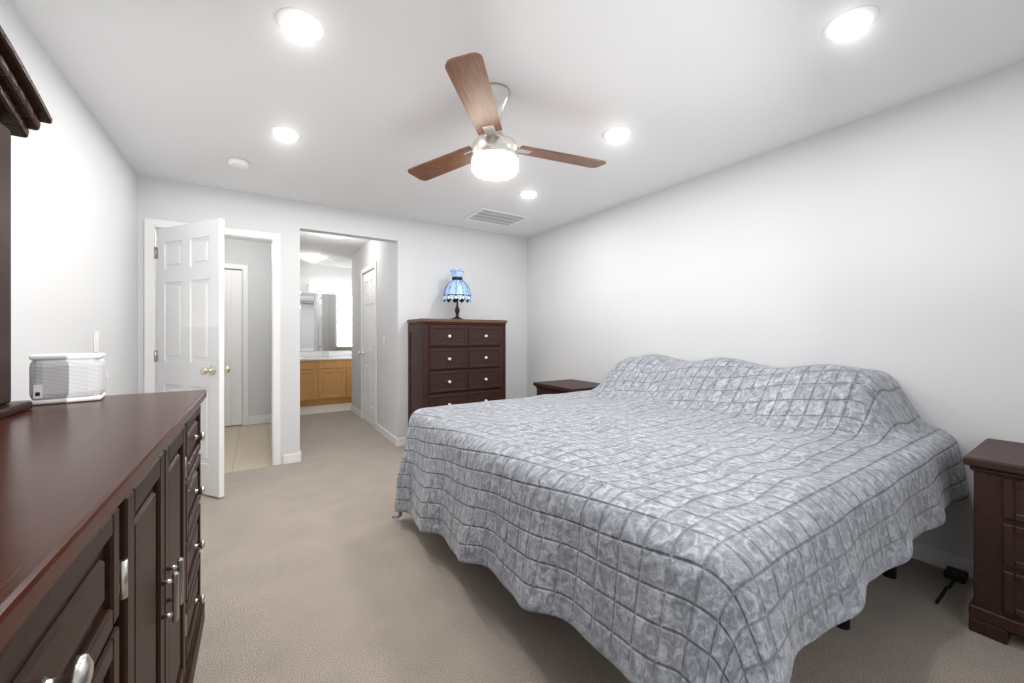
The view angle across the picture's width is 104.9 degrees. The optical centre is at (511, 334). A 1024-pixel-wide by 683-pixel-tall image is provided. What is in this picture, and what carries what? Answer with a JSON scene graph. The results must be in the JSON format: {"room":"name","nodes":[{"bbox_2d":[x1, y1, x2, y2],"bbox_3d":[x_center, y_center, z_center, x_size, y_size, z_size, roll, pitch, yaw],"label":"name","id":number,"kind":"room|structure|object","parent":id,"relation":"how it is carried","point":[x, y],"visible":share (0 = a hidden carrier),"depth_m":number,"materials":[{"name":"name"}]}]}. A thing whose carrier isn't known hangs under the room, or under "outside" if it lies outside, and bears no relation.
{"room":"bedroom","nodes":[
{"label":"bedroom","id":0,"kind":"room"},
{"bbox_2d":[0,0,137,400],"bbox_3d":[-2.236,-0.030,1.905,0.120,2.440,7.110,0,0,-33],"label":"wall","id":1,"kind":"structure","parent":0,"point":[74,230],"depth_m":1.95,"materials":[{"name":"white paint"}]},
{"bbox_2d":[93,331,384,378],"bbox_3d":[-1.951,0.126,3.451,2.038,0.292,1.575,0,0,-33],"label":"switch plates","id":2,"kind":"object","parent":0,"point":[95,341],"visible":0.94,"depth_m":2.27,"materials":[{"name":"white plastic"}]},
{"bbox_2d":[224,423,271,472],"bbox_3d":[-3.075,1.216,4.340,1.120,0.048,2.270,0,0,-33],"label":"floor","id":3,"kind":"structure","parent":0,"point":[247,447],"depth_m":4.16,"materials":[{"name":"beige tile"}]},
{"bbox_2d":[224,238,271,424],"bbox_3d":[-3.667,-0.030,5.143,1.000,2.440,0.120,0,0,-33],"label":"wall","id":4,"kind":"structure","parent":0,"point":[255,257],"depth_m":5.26,"materials":[{"name":"white paint"}]},
{"bbox_2d":[224,269,241,425],"bbox_3d":[-3.797,0.169,5.026,0.608,2.018,0.187,0,0,-33],"label":"closet door","id":5,"kind":"structure","parent":4,"relation":"in","point":[233,345],"depth_m":5.12,"materials":[{"name":"white wood"}]},
{"bbox_2d":[300,402,351,414],"bbox_3d":[-3.059,1.216,6.687,3.300,0.049,1.350,0,0,-33],"label":"floor","id":6,"kind":"structure","parent":0,"point":[305,410],"depth_m":6.35,"materials":[{"name":"white tile"}]},
{"bbox_2d":[300,359,351,406],"bbox_3d":[-3.211,0.807,6.921,3.060,0.765,0.581,0,0,-33],"label":"bathroom vanity","id":7,"kind":"object","parent":6,"relation":"on","point":[325,377],"depth_m":6.63,"materials":[{"name":"brown wood"}]},
{"bbox_2d":[300,355,351,358],"bbox_3d":[-3.209,0.407,6.918,3.060,0.035,0.590,0,0,-33],"label":"countertop","id":8,"kind":"structure","parent":7,"relation":"on","point":[301,356],"depth_m":6.88,"materials":[{"name":"white stone"}]},
{"bbox_2d":[300,264,351,351],"bbox_3d":[-3.404,-0.030,7.220,3.340,2.440,0.120,0,0,-33],"label":"wall","id":9,"kind":"structure","parent":0,"point":[325,275],"depth_m":7.14,"materials":[{"name":"white paint"}]},
{"bbox_2d":[300,293,351,350],"bbox_3d":[-3.369,-0.223,7.165,3.000,1.035,0.007,0,0,-33],"label":"bathroom mirror","id":10,"kind":"object","parent":9,"relation":"attached to","point":[325,322],"visible":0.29,"depth_m":7.15,"materials":[{"name":"clear glass"}]},
{"bbox_2d":[300,351,351,354],"bbox_3d":[-3.362,0.345,7.155,3.060,0.090,0.025,0,0,-33],"label":"backsplash","id":11,"kind":"structure","parent":9,"relation":"attached to","point":[312,352],"depth_m":7.12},
{"bbox_2d":[308,285,351,292],"bbox_3d":[-3.210,-0.835,7.196,0.900,0.100,0.130,0,0,-33],"label":"sconce","id":12,"kind":"object","parent":9,"relation":"attached to","point":[329,288],"visible":0.77,"depth_m":7.15,"materials":[{"name":"white"}]},
{"bbox_2d":[138,175,526,463],"bbox_3d":[-1.400,-0.030,4.145,3.720,2.440,0.120,0,0,-33],"label":"wall","id":13,"kind":"structure","parent":0,"point":[428,256],"depth_m":4.20,"materials":[{"name":"white paint"}]},
{"bbox_2d":[154,218,229,497],"bbox_3d":[-2.460,0.169,3.010,0.522,2.018,0.673,0,0,-33],"label":"bedroom door","id":14,"kind":"structure","parent":13,"relation":"in","point":[189,350],"depth_m":2.94,"materials":[{"name":"white wood"}]},
{"bbox_2d":[144,218,280,465],"bbox_3d":[-2.541,0.136,3.406,0.926,2.108,0.148,0,0,-33],"label":"door frame","id":15,"kind":"structure","parent":13,"relation":"attached to","point":[151,226],"depth_m":3.57,"materials":[{"name":"white wood"}]},
{"bbox_2d":[295,450,300,461],"bbox_3d":[-2.803,1.147,4.957,0.015,0.085,3.032,0,0,-33],"label":"baseboard","id":16,"kind":"structure","parent":13,"relation":"attached to","point":[298,455],"depth_m":3.68,"materials":[{"name":"white wood"}]},
{"bbox_2d":[396,437,405,446],"bbox_3d":[-0.526,1.147,4.633,1.662,0.085,0.012,0,0,-33],"label":"baseboard","id":17,"kind":"structure","parent":13,"relation":"attached to","point":[400,441],"depth_m":4.20,"materials":[{"name":"white wood"}]},
{"bbox_2d":[352,240,393,435],"bbox_3d":[-1.857,-0.030,5.291,0.120,2.440,2.300,0,0,-33],"label":"wall","id":18,"kind":"structure","parent":0,"point":[370,252],"depth_m":4.64,"materials":[{"name":"white paint"}]},
{"bbox_2d":[351,405,360,417],"bbox_3d":[-2.347,1.147,5.927,0.012,0.085,0.700,0,0,-33],"label":"baseboard","id":19,"kind":"structure","parent":18,"relation":"attached to","point":[355,410],"depth_m":5.88,"materials":[{"name":"white wood"}]},
{"bbox_2d":[361,261,376,429],"bbox_3d":[-1.876,0.136,5.308,0.134,2.108,0.846,0,0,-33],"label":"door frame","id":20,"kind":"structure","parent":18,"relation":"attached to","point":[373,266],"depth_m":5.09,"materials":[{"name":"white wood"}]},
{"bbox_2d":[358,269,374,426],"bbox_3d":[-1.898,0.169,5.286,0.187,2.018,0.717,0,0,-33],"label":"door","id":21,"kind":"structure","parent":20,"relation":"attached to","point":[368,352],"depth_m":5.26,"materials":[{"name":"white wood"}]},
{"bbox_2d":[376,423,395,444],"bbox_3d":[-1.457,1.147,4.555,0.015,0.085,0.870,0,0,-33],"label":"baseboard","id":22,"kind":"structure","parent":18,"relation":"attached to","point":[385,433],"depth_m":4.51,"materials":[{"name":"white wood"}]},
{"bbox_2d":[8,0,1023,267],"bbox_3d":[-0.984,-1.300,3.670,4.140,0.100,8.710,0,0,-33],"label":"ceiling","id":23,"kind":"structure","parent":0,"point":[362,100],"depth_m":1.96,"materials":[{"name":"white paint"}]},
{"bbox_2d":[228,157,248,168],"bbox_3d":[-1.969,-1.230,2.835,0.128,0.037,0.128,0,0,-33],"label":"smoke detector","id":24,"kind":"object","parent":23,"relation":"attached to","point":[239,163],"visible":1,"depth_m":2.81,"materials":[{"name":"white plastic"}]},
{"bbox_2d":[269,126,300,140],"bbox_3d":[-1.396,-1.242,2.427,0.168,0.013,0.184,0,0,-33],"label":"recessed light","id":25,"kind":"object","parent":23,"relation":"in","point":[283,133],"depth_m":2.43,"materials":[{"name":"white"}]},
{"bbox_2d":[276,8,324,42],"bbox_3d":[-0.845,-1.242,1.579,0.172,0.013,0.180,0,0,-33],"label":"recessed light","id":26,"kind":"object","parent":23,"relation":"in","point":[299,25],"depth_m":1.58,"materials":[{"name":"white"}]},
{"bbox_2d":[301,254,323,261],"bbox_3d":[-3.159,-1.207,6.235,0.320,0.084,0.320,0,0,-33],"label":"bathroom ceiling light","id":27,"kind":"object","parent":23,"relation":"attached to","point":[314,257],"visible":1,"depth_m":6.15,"materials":[{"name":"white glass"}]},
{"bbox_2d":[464,208,529,226],"bbox_3d":[-0.164,-1.243,4.196,0.570,0.012,0.420,0,0,-33],"label":"ceiling vent","id":28,"kind":"object","parent":23,"relation":"in","point":[492,216],"visible":0.98,"depth_m":4.17,"materials":[{"name":"white metal"}]},
{"bbox_2d":[408,52,605,180],"bbox_3d":[-0.040,-1.039,2.122,1.111,0.420,1.151,0,0,-33],"label":"ceiling fan","id":29,"kind":"object","parent":23,"relation":"hanging from","point":[493,152],"visible":1,"depth_m":1.93,"materials":[{"name":"brown wood"}]},
{"bbox_2d":[518,190,537,197],"bbox_3d":[0.145,-1.242,3.463,0.176,0.013,0.179,0,0,-33],"label":"recessed light","id":30,"kind":"object","parent":23,"relation":"in","point":[526,193],"depth_m":3.47,"materials":[{"name":"white"}]},
{"bbox_2d":[603,126,631,141],"bbox_3d":[0.647,-1.242,2.428,0.174,0.013,0.176,0,0,-33],"label":"recessed light","id":31,"kind":"object","parent":23,"relation":"in","point":[619,133],"depth_m":2.43,"materials":[{"name":"white"}]},
{"bbox_2d":[822,6,879,40],"bbox_3d":[1.346,-1.242,1.569,0.179,0.013,0.175,0,0,-33],"label":"recessed light","id":32,"kind":"object","parent":23,"relation":"in","point":[853,22],"depth_m":1.57,"materials":[{"name":"white"}]},
{"bbox_2d":[193,410,1023,682],"bbox_3d":[-0.720,1.215,3.096,3.720,0.050,7.220,0,0,-33],"label":"floor","id":33,"kind":"structure","parent":0,"point":[319,564],"depth_m":1.71,"materials":[{"name":"beige carpet"}]},
{"bbox_2d":[0,25,206,682],"bbox_3d":[-1.027,0.168,0.740,0.611,2.045,1.820,0,0,-33],"label":"dresser","id":34,"kind":"object","parent":33,"relation":"on","point":[102,543],"visible":1,"depth_m":0.76,"materials":[{"name":"brown wood"}]},
{"bbox_2d":[29,353,105,404],"bbox_3d":[-1.536,0.148,1.368,0.170,0.162,0.139,0,0,-41],"label":"speaker","id":35,"kind":"object","parent":34,"relation":"on","point":[66,378],"visible":0.96,"depth_m":1.32},
{"bbox_2d":[407,318,506,422],"bbox_3d":[-0.582,0.515,4.281,0.976,1.350,0.502,0,0,-33],"label":"chest","id":36,"kind":"object","parent":33,"relation":"on","point":[455,361],"visible":0.71,"depth_m":4.06,"materials":[{"name":"brown wood"}]},
{"bbox_2d":[443,268,470,318],"bbox_3d":[-0.599,-0.441,4.307,0.311,0.560,0.311,0,0,-33],"label":"lamp","id":37,"kind":"object","parent":36,"relation":"on","point":[457,289],"visible":1,"depth_m":4.23,"materials":[{"name":"blue glass"}]},
{"bbox_2d":[533,379,599,395],"bbox_3d":[0.600,0.840,3.946,0.528,0.700,0.620,0,0,-33],"label":"nightstand","id":38,"kind":"object","parent":33,"relation":"on","point":[558,386],"visible":0.08,"depth_m":3.87,"materials":[{"name":"brown wood"}]},
{"bbox_2d":[392,354,968,682],"bbox_3d":[0.723,0.674,2.226,2.213,1.032,2.184,0,0,-33],"label":"bed","id":39,"kind":"object","parent":33,"relation":"on","point":[653,518],"visible":1,"depth_m":1.35,"materials":[{"name":"grey fabric"}]},
{"bbox_2d":[935,566,967,603],"bbox_3d":[2.042,1.172,1.842,0.390,0.034,0.070,0,0,-33],"label":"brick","id":40,"kind":"object","parent":33,"relation":"on","point":[953,574],"visible":0.94,"depth_m":1.89,"materials":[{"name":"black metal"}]},
{"bbox_2d":[963,438,1023,644],"bbox_3d":[2.205,0.840,1.471,0.528,0.700,0.620,0,0,-33],"label":"nightstand","id":41,"kind":"object","parent":33,"relation":"on","point":[996,608],"visible":1,"depth_m":1.53,"materials":[{"name":"brown wood"}]},
{"bbox_2d":[527,61,1023,560],"bbox_3d":[1.549,-0.030,3.125,0.120,2.440,5.040,0,0,-33],"label":"wall","id":42,"kind":"structure","parent":0,"point":[890,242],"depth_m":2.34,"materials":[{"name":"white paint"}]},
{"bbox_2d":[911,542,973,578],"bbox_3d":[1.494,1.147,3.089,0.012,0.085,4.800,0,0,-33],"label":"baseboard","id":43,"kind":"structure","parent":42,"relation":"attached to","point":[933,556],"depth_m":2.01,"materials":[{"name":"white wood"}]}
]}

